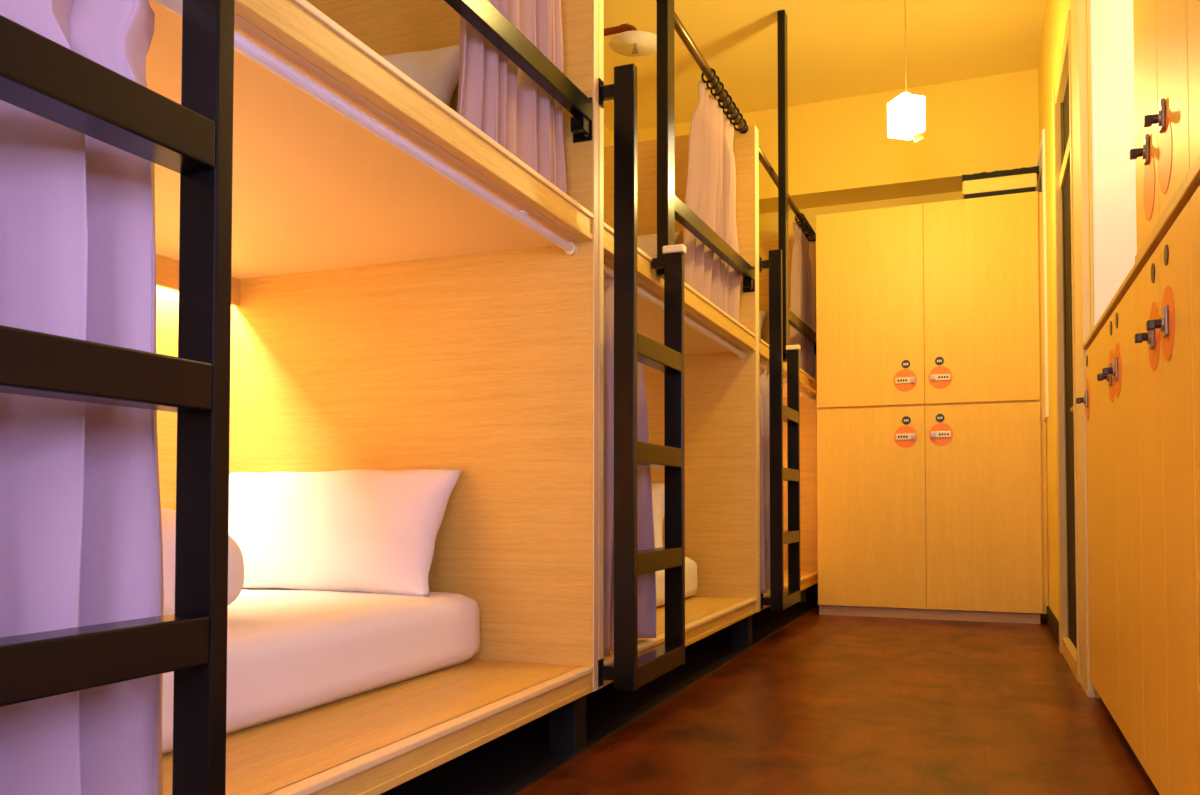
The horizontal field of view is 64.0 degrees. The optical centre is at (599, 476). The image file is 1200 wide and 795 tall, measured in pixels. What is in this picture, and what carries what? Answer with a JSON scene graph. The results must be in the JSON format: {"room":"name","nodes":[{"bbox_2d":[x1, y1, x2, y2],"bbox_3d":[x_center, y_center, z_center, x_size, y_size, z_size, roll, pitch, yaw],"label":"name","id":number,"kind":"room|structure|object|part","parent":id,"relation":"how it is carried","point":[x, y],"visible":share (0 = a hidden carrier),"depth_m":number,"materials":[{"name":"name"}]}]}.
{"room":"dormitory","nodes":[
{"label":"dormitory","id":0,"kind":"room"},
{"bbox_2d":[604,125,612,146],"bbox_3d":[-1.156,-0.819,3.418,0.140,3.090,7.150,-1,-2,22],"label":"wall","id":1,"kind":"structure","parent":0,"point":[608,135],"depth_m":6.30,"materials":[{"name":"yellow paint"}]},
{"bbox_2d":[604,0,1046,132],"bbox_3d":[0.205,-2.428,2.921,3.470,0.100,7.150,-1,-2,22],"label":"ceiling","id":2,"kind":"structure","parent":0,"point":[837,49],"depth_m":5.15,"materials":[{"name":"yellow paint"}]},
{"bbox_2d":[604,23,656,56],"bbox_3d":[-0.088,-2.160,4.834,0.825,0.151,0.260,-1,-2,22],"label":"ceiling lamp","id":3,"kind":"object","parent":2,"relation":"attached to","point":[632,42],"visible":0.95,"depth_m":4.73,"materials":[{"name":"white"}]},
{"bbox_2d":[887,0,924,141],"bbox_3d":[1.355,-1.904,4.249,0.118,0.873,0.127,1,-2,-16],"label":"pendant lamp","id":4,"kind":"object","parent":2,"relation":"hanging from","point":[906,112],"visible":1,"depth_m":4.20,"materials":[{"name":"white"}]},
{"bbox_3d":[1.353,-2.004,4.256,0.005,0.632,0.005,-2,-2,44],"label":"cord","id":5,"kind":"part","parent":4,"relation":"part of","materials":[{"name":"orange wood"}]},
{"bbox_3d":[1.353,-1.588,4.244,0.118,0.156,0.118,1,-2,-16],"label":"lamp shade","id":6,"kind":"part","parent":4,"relation":"part of","materials":[{"name":"white"}]},
{"bbox_2d":[515,602,1157,794],"bbox_3d":[0.204,0.760,2.831,3.470,0.100,7.150,-1,-2,22],"label":"floor","id":7,"kind":"structure","parent":0,"point":[823,704],"depth_m":2.70,"materials":[{"name":"brown concrete"}]},
{"bbox_2d":[380,603,818,794],"bbox_3d":[-0.259,0.728,3.582,1.255,0.006,5.700,-1,-2,22],"label":"bed base","id":8,"kind":"object","parent":7,"relation":"on","point":[507,764],"visible":0.11,"depth_m":2.63,"materials":[{"name":"black metal"}]},
{"bbox_2d":[145,0,598,794],"bbox_3d":[-0.962,-0.480,1.866,1.302,2.325,1.916,-1,-2,22],"label":"bunk bed","id":9,"kind":"object","parent":8,"relation":"on","point":[386,315],"visible":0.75,"depth_m":2.51,"materials":[{"name":"brown wood"}]},
{"bbox_2d":[0,0,234,794],"bbox_3d":[-0.566,-0.306,0.956,0.103,1.625,0.465,-1,-2,22],"label":"ladder","id":10,"kind":"object","parent":9,"relation":"attached to","point":[192,138],"visible":1,"depth_m":1.10,"materials":[{"name":"black metal"}]},
{"bbox_3d":[-0.471,-0.105,1.141,0.057,1.235,0.028,-1,-2,22],"label":"post","id":11,"kind":"part","parent":10,"relation":"part of","materials":[{"name":"black metal"}]},
{"bbox_3d":[-1.553,-0.411,2.099,0.030,1.902,1.848,-1,-2,22],"label":"panel","id":12,"kind":"part","parent":9,"relation":"part of","materials":[{"name":"brown wood"}]},
{"bbox_2d":[156,254,239,305],"bbox_3d":[-1.442,-0.582,2.060,0.018,0.082,1.848,-1,-2,22],"label":"shelf","id":13,"kind":"object","parent":9,"relation":"attached to","point":[167,267],"depth_m":2.67,"materials":[{"name":"brown wood"}]},
{"bbox_2d":[162,588,479,754],"bbox_3d":[-1.082,0.376,1.894,0.983,0.189,1.798,-1,-2,22],"label":"mattress","id":14,"kind":"object","parent":9,"relation":"on","point":[290,651],"visible":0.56,"depth_m":2.01,"materials":[{"name":"white fabric"}]},
{"bbox_2d":[161,508,243,614],"bbox_3d":[-1.089,0.178,1.998,0.817,0.232,0.310,-1,-2,22],"label":"pillow","id":15,"kind":"object","parent":14,"relation":"on","point":[168,516],"visible":0.11,"depth_m":1.82,"materials":[{"name":"white fabric"}]},
{"bbox_2d":[228,469,461,596],"bbox_3d":[-0.772,0.146,2.640,0.802,0.332,0.235,-1,-2,22],"label":"pillow","id":16,"kind":"object","parent":14,"relation":"on","point":[356,530],"visible":0.89,"depth_m":2.54,"materials":[{"name":"white fabric"}]},
{"bbox_2d":[153,0,577,255],"bbox_3d":[-0.413,-0.617,1.651,0.032,0.034,1.848,-1,-2,22],"label":"track","id":17,"kind":"object","parent":9,"relation":"attached to","point":[242,45],"visible":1,"depth_m":1.68,"materials":[{"name":"white metal"}]},
{"bbox_2d":[0,0,163,794],"bbox_3d":[-0.653,-0.088,1.039,0.130,1.050,0.525,-1,-2,22],"label":"curtain","id":18,"kind":"object","parent":17,"relation":"hanging from","point":[81,544],"visible":0.77,"depth_m":1.08,"materials":[{"name":"purple fabric"}]},
{"bbox_3d":[-0.616,-0.530,2.742,1.298,2.177,0.034,-1,-2,22],"label":"panel","id":19,"kind":"part","parent":9,"relation":"part of","materials":[{"name":"brown wood"}]},
{"bbox_2d":[444,0,592,142],"bbox_3d":[-0.286,-1.531,1.864,0.060,1.755,1.408,-1,-2,20],"label":"guard rail","id":20,"kind":"object","parent":9,"relation":"attached to","point":[482,15],"visible":1,"depth_m":2.15,"materials":[{"name":"black metal"}]},
{"bbox_3d":[-0.083,0.626,2.454,0.075,0.148,0.075,-1,-2,22],"label":"leg","id":21,"kind":"part","parent":9,"relation":"part of","materials":[{"name":"black metal"}]},
{"bbox_3d":[-0.404,-1.628,1.676,0.061,0.061,1.848,-1,-2,22],"label":"curtain rod","id":22,"kind":"object","parent":9,"relation":"attached to","visible":0},
{"bbox_2d":[457,0,566,193],"bbox_3d":[-0.198,-1.147,2.262,0.076,0.896,0.551,-1,-2,22],"label":"curtain","id":23,"kind":"object","parent":22,"relation":"hanging from","point":[495,95],"visible":0.65,"depth_m":2.29,"materials":[{"name":"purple fabric"}]},
{"bbox_3d":[-1.081,-0.771,1.926,0.985,0.190,1.798,-1,-2,22],"label":"mattress","id":24,"kind":"object","parent":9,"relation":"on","visible":0},
{"bbox_2d":[382,45,459,105],"bbox_3d":[-0.743,-1.001,2.662,0.801,0.332,0.229,-1,-2,22],"label":"pillow","id":25,"kind":"object","parent":24,"relation":"on","point":[436,71],"visible":0.12,"depth_m":2.55,"materials":[{"name":"white fabric"}]},
{"bbox_2d":[598,0,758,688],"bbox_3d":[-0.253,-0.430,3.647,1.302,2.325,1.916,-1,-2,22],"label":"bunk bed","id":26,"kind":"object","parent":8,"relation":"on","point":[721,387],"visible":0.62,"depth_m":4.29,"materials":[{"name":"brown wood"}]},
{"bbox_2d":[598,64,685,690],"bbox_3d":[0.129,-0.256,2.702,0.103,1.625,0.465,-1,-2,22],"label":"ladder","id":27,"kind":"object","parent":26,"relation":"attached to","point":[629,672],"visible":1,"depth_m":2.50,"materials":[{"name":"black metal"}]},
{"bbox_3d":[0.067,-0.262,2.496,0.057,1.625,0.028,-1,-2,22],"label":"post","id":28,"kind":"part","parent":27,"relation":"part of","materials":[{"name":"black metal"}]},
{"bbox_3d":[0.224,-0.056,2.887,0.057,1.235,0.028,-1,-2,22],"label":"post","id":29,"kind":"part","parent":27,"relation":"part of","materials":[{"name":"black metal"}]},
{"bbox_2d":[604,265,745,358],"bbox_3d":[0.296,-0.566,3.432,0.032,0.034,1.848,-1,-2,22],"label":"track","id":30,"kind":"object","parent":26,"relation":"attached to","point":[608,272],"visible":0.44,"depth_m":3.51,"materials":[{"name":"white metal"}]},
{"bbox_2d":[603,277,655,653],"bbox_3d":[0.051,-0.038,2.790,0.128,1.050,0.462,-1,-2,22],"label":"curtain","id":31,"kind":"object","parent":30,"relation":"hanging from","point":[646,583],"visible":0.28,"depth_m":2.73,"materials":[{"name":"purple fabric"}]},
{"bbox_2d":[656,557,697,606],"bbox_3d":[-0.350,0.427,3.667,1.035,0.190,1.798,-1,-2,22],"label":"mattress","id":32,"kind":"object","parent":26,"relation":"on","point":[691,579],"visible":0.06,"depth_m":4.09,"materials":[{"name":"white fabric"}]},
{"bbox_2d":[651,483,664,547],"bbox_3d":[-0.063,0.197,4.419,0.801,0.333,0.233,-1,-2,22],"label":"pillow","id":33,"kind":"object","parent":32,"relation":"on","point":[658,502],"visible":0.06,"depth_m":4.29,"materials":[{"name":"white fabric"}]},
{"bbox_3d":[0.093,-0.479,4.524,1.298,2.177,0.034,-1,-2,22],"label":"panel","id":34,"kind":"part","parent":26,"relation":"part of","materials":[{"name":"brown wood"}]},
{"bbox_2d":[656,0,748,133],"bbox_3d":[0.305,-1.577,3.457,0.061,0.061,1.848,-1,-2,22],"label":"curtain rod","id":35,"kind":"object","parent":26,"relation":"attached to","point":[718,86],"visible":1,"depth_m":3.80,"materials":[{"name":"brown metal"}]},
{"bbox_2d":[684,80,739,321],"bbox_3d":[0.462,-1.100,3.925,0.079,0.897,0.816,-1,-2,22],"label":"curtain","id":36,"kind":"object","parent":35,"relation":"hanging from","point":[710,194],"visible":0.84,"depth_m":3.85,"materials":[{"name":"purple fabric"}]},
{"bbox_2d":[657,0,754,292],"bbox_3d":[0.424,-1.480,3.645,0.060,1.755,1.408,-1,-2,20],"label":"guard rail","id":37,"kind":"object","parent":26,"relation":"attached to","point":[670,208],"visible":0.92,"depth_m":2.98,"materials":[{"name":"black metal"}]},
{"bbox_3d":[0.206,-1.498,3.014,0.037,1.755,0.072,-1,-2,22],"label":"ceiling post","id":38,"kind":"part","parent":37,"relation":"part of","materials":[{"name":"black metal"}]},
{"bbox_3d":[0.435,-0.893,3.661,0.032,0.097,1.332,-1,-2,21],"label":"rail","id":39,"kind":"part","parent":37,"relation":"part of","materials":[{"name":"black metal"}]},
{"bbox_3d":[0.627,0.676,4.236,0.075,0.148,0.075,-1,-2,22],"label":"leg","id":40,"kind":"part","parent":26,"relation":"part of","materials":[{"name":"black"}]},
{"bbox_3d":[-0.348,-0.721,3.699,1.034,0.190,1.798,-1,-2,22],"label":"mattress","id":41,"kind":"object","parent":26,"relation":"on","visible":0},
{"bbox_2d":[637,231,680,257],"bbox_3d":[-0.035,-0.951,4.444,0.801,0.333,0.237,-1,-2,22],"label":"pillow","id":42,"kind":"object","parent":41,"relation":"on","point":[646,243],"visible":0.02,"depth_m":4.34,"materials":[{"name":"white fabric"}]},
{"bbox_2d":[757,129,817,610],"bbox_3d":[0.457,-0.379,5.428,1.302,2.325,1.916,-1,-2,22],"label":"bunk bed","id":43,"kind":"object","parent":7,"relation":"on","point":[808,408],"visible":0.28,"depth_m":6.07,"materials":[{"name":"brown wood"}]},
{"bbox_2d":[759,367,769,592],"bbox_3d":[0.754,0.013,4.579,0.133,1.050,0.454,-1,-2,22],"label":"curtain","id":44,"kind":"object","parent":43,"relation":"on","point":[763,375],"visible":0.27,"depth_m":4.59,"materials":[{"name":"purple fabric"}]},
{"bbox_2d":[759,249,800,610],"bbox_3d":[0.856,-0.204,4.527,0.103,1.625,0.465,-1,-2,22],"label":"ladder","id":45,"kind":"object","parent":43,"relation":"attached to","point":[779,600],"visible":1,"depth_m":4.33,"materials":[{"name":"black metal"}]},
{"bbox_3d":[0.793,-0.210,4.321,0.057,1.625,0.028,-1,-2,22],"label":"post","id":46,"kind":"part","parent":45,"relation":"part of","materials":[{"name":"black metal"}]},
{"bbox_3d":[0.951,-0.004,4.712,0.057,1.235,0.028,-1,-2,22],"label":"post","id":47,"kind":"part","parent":45,"relation":"part of","materials":[{"name":"black metal"}]},
{"bbox_2d":[758,145,815,241],"bbox_3d":[1.015,-1.526,5.239,0.061,0.061,1.848,-1,-2,22],"label":"curtain rod","id":48,"kind":"object","parent":43,"relation":"attached to","point":[807,229],"visible":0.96,"depth_m":5.45,"materials":[{"name":"brown metal"}]},
{"bbox_2d":[789,222,814,377],"bbox_3d":[1.220,-1.045,5.831,0.079,0.896,0.545,-1,-2,22],"label":"curtain","id":49,"kind":"object","parent":48,"relation":"hanging from","point":[800,267],"visible":0.82,"depth_m":5.76,"materials":[{"name":"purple fabric"}]},
{"bbox_2d":[759,362,815,400],"bbox_3d":[1.006,-0.516,5.213,0.032,0.034,1.848,-1,-2,22],"label":"track","id":50,"kind":"object","parent":43,"relation":"attached to","point":[812,398],"visible":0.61,"depth_m":5.59,"materials":[{"name":"white metal"}]},
{"bbox_3d":[0.803,-0.428,6.305,1.298,2.177,0.034,-1,-2,22],"label":"panel","id":51,"kind":"part","parent":43,"relation":"part of","materials":[{"name":"brown wood"}]},
{"bbox_2d":[777,10,816,362],"bbox_3d":[1.133,-1.429,5.427,0.060,1.755,1.408,-1,-2,20],"label":"guard rail","id":52,"kind":"object","parent":43,"relation":"attached to","point":[789,318],"visible":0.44,"depth_m":4.77,"materials":[{"name":"black metal"}]},
{"bbox_3d":[0.915,-1.447,4.796,0.037,1.755,0.072,-1,-2,22],"label":"ceiling post","id":53,"kind":"part","parent":52,"relation":"part of","materials":[{"name":"black metal"}]},
{"bbox_3d":[1.144,-0.843,5.442,0.032,0.097,1.332,-1,-2,21],"label":"rail","id":54,"kind":"part","parent":52,"relation":"part of","materials":[{"name":"black"}]},
{"bbox_3d":[1.336,0.727,6.017,0.075,0.148,0.075,-1,-2,22],"label":"leg","id":55,"kind":"part","parent":43,"relation":"part of","materials":[{"name":"black metal"}]},
{"bbox_3d":[0.338,-0.669,5.489,0.986,0.189,1.798,-1,-2,22],"label":"mattress","id":56,"kind":"object","parent":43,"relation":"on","visible":0},
{"bbox_2d":[759,310,767,337],"bbox_3d":[0.679,-0.900,6.229,0.801,0.333,0.232,-1,-2,22],"label":"pillow","id":57,"kind":"object","parent":56,"relation":"on","point":[762,314],"visible":0.03,"depth_m":6.12,"materials":[{"name":"white fabric"}]},
{"bbox_2d":[816,191,1047,623],"bbox_3d":[1.843,-0.357,5.391,1.185,2.280,0.368,-1,-2,22],"label":"locker","id":58,"kind":"object","parent":7,"relation":"on","point":[932,466],"visible":1,"depth_m":5.23,"materials":[{"name":"laminate"}]},
{"bbox_3d":[1.509,-0.945,5.383,0.582,1.105,0.019,-1,-2,22],"label":"door","id":59,"kind":"part","parent":58,"relation":"part of","materials":[{"name":"laminate"}]},
{"bbox_3d":[1.508,0.173,5.352,0.582,1.107,0.019,-1,-2,22],"label":"door","id":60,"kind":"part","parent":58,"relation":"part of","materials":[{"name":"laminate"}]},
{"bbox_3d":[1.681,-0.528,5.288,0.104,0.034,0.007,-1,-2,22],"label":"lock plate","id":61,"kind":"part","parent":58,"relation":"part of","materials":[{"name":"silver metal"}]},
{"bbox_3d":[1.681,-0.217,5.279,0.104,0.034,0.007,-1,-2,22],"label":"lock plate","id":62,"kind":"part","parent":58,"relation":"part of","materials":[{"name":"silver metal"}]},
{"bbox_3d":[1.851,-0.538,5.220,0.104,0.034,0.007,-1,-2,22],"label":"lock plate","id":63,"kind":"part","parent":58,"relation":"part of","materials":[{"name":"gold metal"}]},
{"bbox_3d":[1.851,-0.227,5.212,0.104,0.034,0.007,-1,-2,22],"label":"lock plate","id":64,"kind":"part","parent":58,"relation":"part of","materials":[{"name":"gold metal"}]},
{"bbox_3d":[2.048,-0.951,5.169,0.574,1.105,0.019,-1,-2,22],"label":"door","id":65,"kind":"part","parent":58,"relation":"part of","materials":[{"name":"laminate"}]},
{"bbox_3d":[2.047,0.167,5.137,0.574,1.107,0.019,-1,-2,22],"label":"door","id":66,"kind":"part","parent":58,"relation":"part of","materials":[{"name":"laminate"}]},
{"bbox_2d":[962,166,1038,198],"bbox_3d":[2.214,-1.576,5.315,0.385,0.157,0.260,-1,-2,22],"label":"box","id":67,"kind":"object","parent":58,"relation":"on","point":[1021,180],"visible":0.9,"depth_m":5.20,"materials":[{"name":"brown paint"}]},
{"bbox_2d":[1076,333,1115,723],"bbox_3d":[1.676,0.145,2.879,0.417,1.135,0.395,-1,-2,22],"label":"locker","id":68,"kind":"object","parent":7,"relation":"on","point":[1091,399],"visible":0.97,"depth_m":2.93,"materials":[{"name":"laminate"}]},
{"bbox_3d":[1.540,-0.243,3.082,0.022,0.019,0.018,-1,-2,22],"label":"lock knob","id":69,"kind":"part","parent":68,"relation":"part of","materials":[{"name":"grey metal"}]},
{"bbox_3d":[1.555,-0.248,3.075,0.011,0.056,0.030,-1,-2,22],"label":"lock plate","id":70,"kind":"part","parent":68,"relation":"part of","materials":[{"name":"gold metal"}]},
{"bbox_3d":[1.523,0.122,2.941,0.019,1.063,0.392,-1,-2,22],"label":"door","id":71,"kind":"part","parent":68,"relation":"part of","materials":[{"name":"laminate"}]},
{"bbox_2d":[1097,278,1159,794],"bbox_3d":[1.466,0.130,2.350,0.417,1.135,0.744,-1,-2,22],"label":"locker","id":72,"kind":"object","parent":7,"relation":"on","point":[1118,376],"visible":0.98,"depth_m":2.34,"materials":[{"name":"laminate"}]},
{"bbox_3d":[1.312,-0.259,2.507,0.022,0.019,0.018,-1,-2,22],"label":"lock knob","id":73,"kind":"part","parent":72,"relation":"part of","materials":[{"name":"grey metal"}]},
{"bbox_3d":[1.268,-0.262,2.399,0.022,0.019,0.018,-1,-2,22],"label":"lock knob","id":74,"kind":"part","parent":72,"relation":"part of","materials":[{"name":"grey metal"}]},
{"bbox_3d":[1.327,-0.265,2.502,0.011,0.056,0.030,-1,-2,22],"label":"lock plate","id":75,"kind":"part","parent":72,"relation":"part of","materials":[{"name":"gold metal"}]},
{"bbox_3d":[1.385,0.113,2.595,0.019,1.063,0.347,-1,-2,22],"label":"door","id":76,"kind":"part","parent":72,"relation":"part of","materials":[{"name":"laminate"}]},
{"bbox_3d":[1.284,-0.268,2.393,0.011,0.056,0.030,-1,-2,22],"label":"lock plate","id":77,"kind":"part","parent":72,"relation":"part of","materials":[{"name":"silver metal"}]},
{"bbox_3d":[1.248,0.103,2.249,0.019,1.063,0.391,-1,-2,22],"label":"door","id":78,"kind":"part","parent":72,"relation":"part of","materials":[{"name":"laminate"}]},
{"bbox_2d":[1083,162,1199,348],"bbox_3d":[1.175,-0.454,2.078,0.034,0.014,2.285,-1,-2,22],"label":"countertop","id":79,"kind":"structure","parent":72,"relation":"on","point":[1193,182],"depth_m":1.89,"materials":[{"name":"brown wood"}]},
{"bbox_2d":[1129,0,1189,261],"bbox_3d":[1.223,-1.118,1.774,0.417,1.303,0.572,-1,-2,22],"label":"locker","id":80,"kind":"object","parent":79,"relation":"on","point":[1161,154],"visible":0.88,"depth_m":1.80,"materials":[{"name":"laminate"}]},
{"bbox_3d":[1.078,-0.649,1.930,0.022,0.019,0.018,-1,-2,22],"label":"lock knob","id":81,"kind":"part","parent":80,"relation":"part of","materials":[{"name":"grey metal"}]},
{"bbox_3d":[1.093,-0.654,1.924,0.011,0.056,0.030,-1,-2,22],"label":"lock plate","id":82,"kind":"part","parent":80,"relation":"part of","materials":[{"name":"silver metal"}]},
{"bbox_3d":[1.123,-1.118,1.968,0.019,1.269,0.283,-1,-2,22],"label":"door","id":83,"kind":"part","parent":80,"relation":"part of","materials":[{"name":"laminate"}]},
{"bbox_3d":[1.011,-0.654,1.763,0.022,0.019,0.018,-1,-2,22],"label":"lock knob","id":84,"kind":"part","parent":80,"relation":"part of","materials":[{"name":"grey metal"}]},
{"bbox_3d":[1.026,-0.659,1.757,0.011,0.056,0.030,-1,-2,22],"label":"lock plate","id":85,"kind":"part","parent":80,"relation":"part of","materials":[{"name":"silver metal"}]},
{"bbox_3d":[1.069,-0.475,1.817,0.026,0.020,0.572,-1,-2,22],"label":"rail","id":86,"kind":"part","parent":80,"relation":"part of","materials":[{"name":"brown wood"}]},
{"bbox_3d":[1.017,-1.125,1.702,0.019,1.269,0.283,-1,-2,22],"label":"door","id":87,"kind":"part","parent":80,"relation":"part of","materials":[{"name":"laminate"}]},
{"bbox_2d":[1187,0,1199,179],"bbox_3d":[1.011,-1.133,1.242,0.417,1.303,0.574,-1,-2,22],"label":"locker","id":88,"kind":"object","parent":79,"relation":"on","point":[1193,6],"visible":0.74,"depth_m":1.51,"materials":[{"name":"laminate"}]},
{"bbox_3d":[0.857,-0.490,1.285,0.026,0.020,0.574,-1,-2,22],"label":"rail","id":89,"kind":"part","parent":88,"relation":"part of","materials":[{"name":"brown wood"}]},
{"bbox_2d":[1134,200,1199,794],"bbox_3d":[1.222,0.112,1.739,0.417,1.135,0.572,-1,-2,22],"label":"locker","id":90,"kind":"object","parent":7,"relation":"on","point":[1164,337],"visible":1,"depth_m":1.75,"materials":[{"name":"laminate"}]},
{"bbox_3d":[1.066,-0.273,1.892,0.022,0.019,0.018,-1,-2,22],"label":"lock knob","id":91,"kind":"part","parent":90,"relation":"part of","materials":[{"name":"grey metal"}]},
{"bbox_3d":[1.082,-0.278,1.886,0.011,0.056,0.030,-1,-2,22],"label":"lock plate","id":92,"kind":"part","parent":90,"relation":"part of","materials":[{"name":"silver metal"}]},
{"bbox_3d":[1.122,0.094,1.933,0.019,1.063,0.283,-1,-2,22],"label":"door","id":93,"kind":"part","parent":90,"relation":"part of","materials":[{"name":"laminate"}]},
{"bbox_3d":[1.012,-0.277,1.754,0.022,0.019,0.018,-1,-2,22],"label":"lock knob","id":94,"kind":"part","parent":90,"relation":"part of","materials":[{"name":"grey metal"}]},
{"bbox_3d":[1.027,-0.282,1.748,0.011,0.056,0.030,-1,-2,22],"label":"lock plate","id":95,"kind":"part","parent":90,"relation":"part of","materials":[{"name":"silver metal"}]},
{"bbox_3d":[1.016,0.086,1.668,0.019,1.063,0.283,-1,-2,22],"label":"door","id":96,"kind":"part","parent":90,"relation":"part of","materials":[{"name":"laminate"}]},
{"bbox_2d":[1190,186,1199,741],"bbox_3d":[1.010,0.097,1.207,0.417,1.135,0.574,-1,-2,22],"label":"locker","id":97,"kind":"object","parent":7,"relation":"on","point":[1195,199],"visible":1,"depth_m":1.52,"materials":[{"name":"laminate"}]},
{"bbox_2d":[759,191,962,601],"bbox_3d":[1.465,-0.740,6.167,2.697,3.090,0.100,-1,-2,22],"label":"wall","id":98,"kind":"structure","parent":0,"point":[768,222],"depth_m":6.14,"materials":[{"name":"yellow paint"}]},
{"bbox_2d":[613,69,1038,213],"bbox_3d":[1.336,-2.010,6.040,2.577,0.558,0.300,-1,-2,22],"label":"wall","id":99,"kind":"structure","parent":98,"relation":"attached to","point":[841,151],"depth_m":5.73,"materials":[{"name":"yellow paint"}]},
{"bbox_2d":[1038,0,1099,697],"bbox_3d":[2.182,-0.790,4.376,0.200,3.090,2.700,-1,-2,22],"label":"wall","id":100,"kind":"structure","parent":0,"point":[1056,12],"depth_m":4.58,"materials":[{"name":"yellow paint"}]},
{"bbox_2d":[1036,129,1048,419],"bbox_3d":[2.395,-1.032,5.192,0.022,1.480,0.640,-1,-2,22],"label":"trim","id":101,"kind":"structure","parent":100,"relation":"in","point":[1041,184],"depth_m":4.91,"materials":[{"name":"white paint"}]},
{"bbox_2d":[1046,606,1058,646],"bbox_3d":[2.155,0.713,4.555,0.012,0.095,0.973,-1,-2,22],"label":"baseboard","id":102,"kind":"structure","parent":100,"relation":"attached to","point":[1052,622],"depth_m":4.57,"materials":[{"name":"black wood"}]},
{"bbox_2d":[1052,9,1079,682],"bbox_3d":[1.855,-0.463,3.759,0.078,2.400,0.790,-1,-2,22],"label":"door","id":103,"kind":"structure","parent":100,"relation":"in","point":[1062,92],"depth_m":3.98,"materials":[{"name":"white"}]},
{"bbox_3d":[1.847,-1.441,3.758,0.012,0.305,0.670,-1,-2,22],"label":"transom pane","id":104,"kind":"part","parent":103,"relation":"part of","materials":[{"name":"clear glass"}]},
{"bbox_2d":[1070,0,1095,697],"bbox_3d":[1.648,-0.822,3.287,0.026,3.090,0.280,-1,-2,22],"label":"trim","id":105,"kind":"structure","parent":100,"relation":"attached to","point":[1079,68],"depth_m":3.18,"materials":[{"name":"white wood"}]},
{"bbox_3d":[1.467,-1.416,2.609,0.108,1.940,1.144,-1,-2,22],"label":"wall","id":106,"kind":"structure","parent":0,"visible":0},
{"bbox_2d":[1089,0,1136,327],"bbox_3d":[1.410,-1.417,2.632,0.016,1.938,1.144,-1,-2,22],"label":"wall","id":107,"kind":"structure","parent":106,"relation":"in","point":[1111,37],"depth_m":2.69,"materials":[{"name":"white paint"}]},
{"bbox_3d":[1.410,-1.417,2.632,0.016,1.938,1.144,-1,-2,22],"label":"frame","id":108,"kind":"part","parent":107,"relation":"part of","materials":[{"name":"white paint"}]}
]}

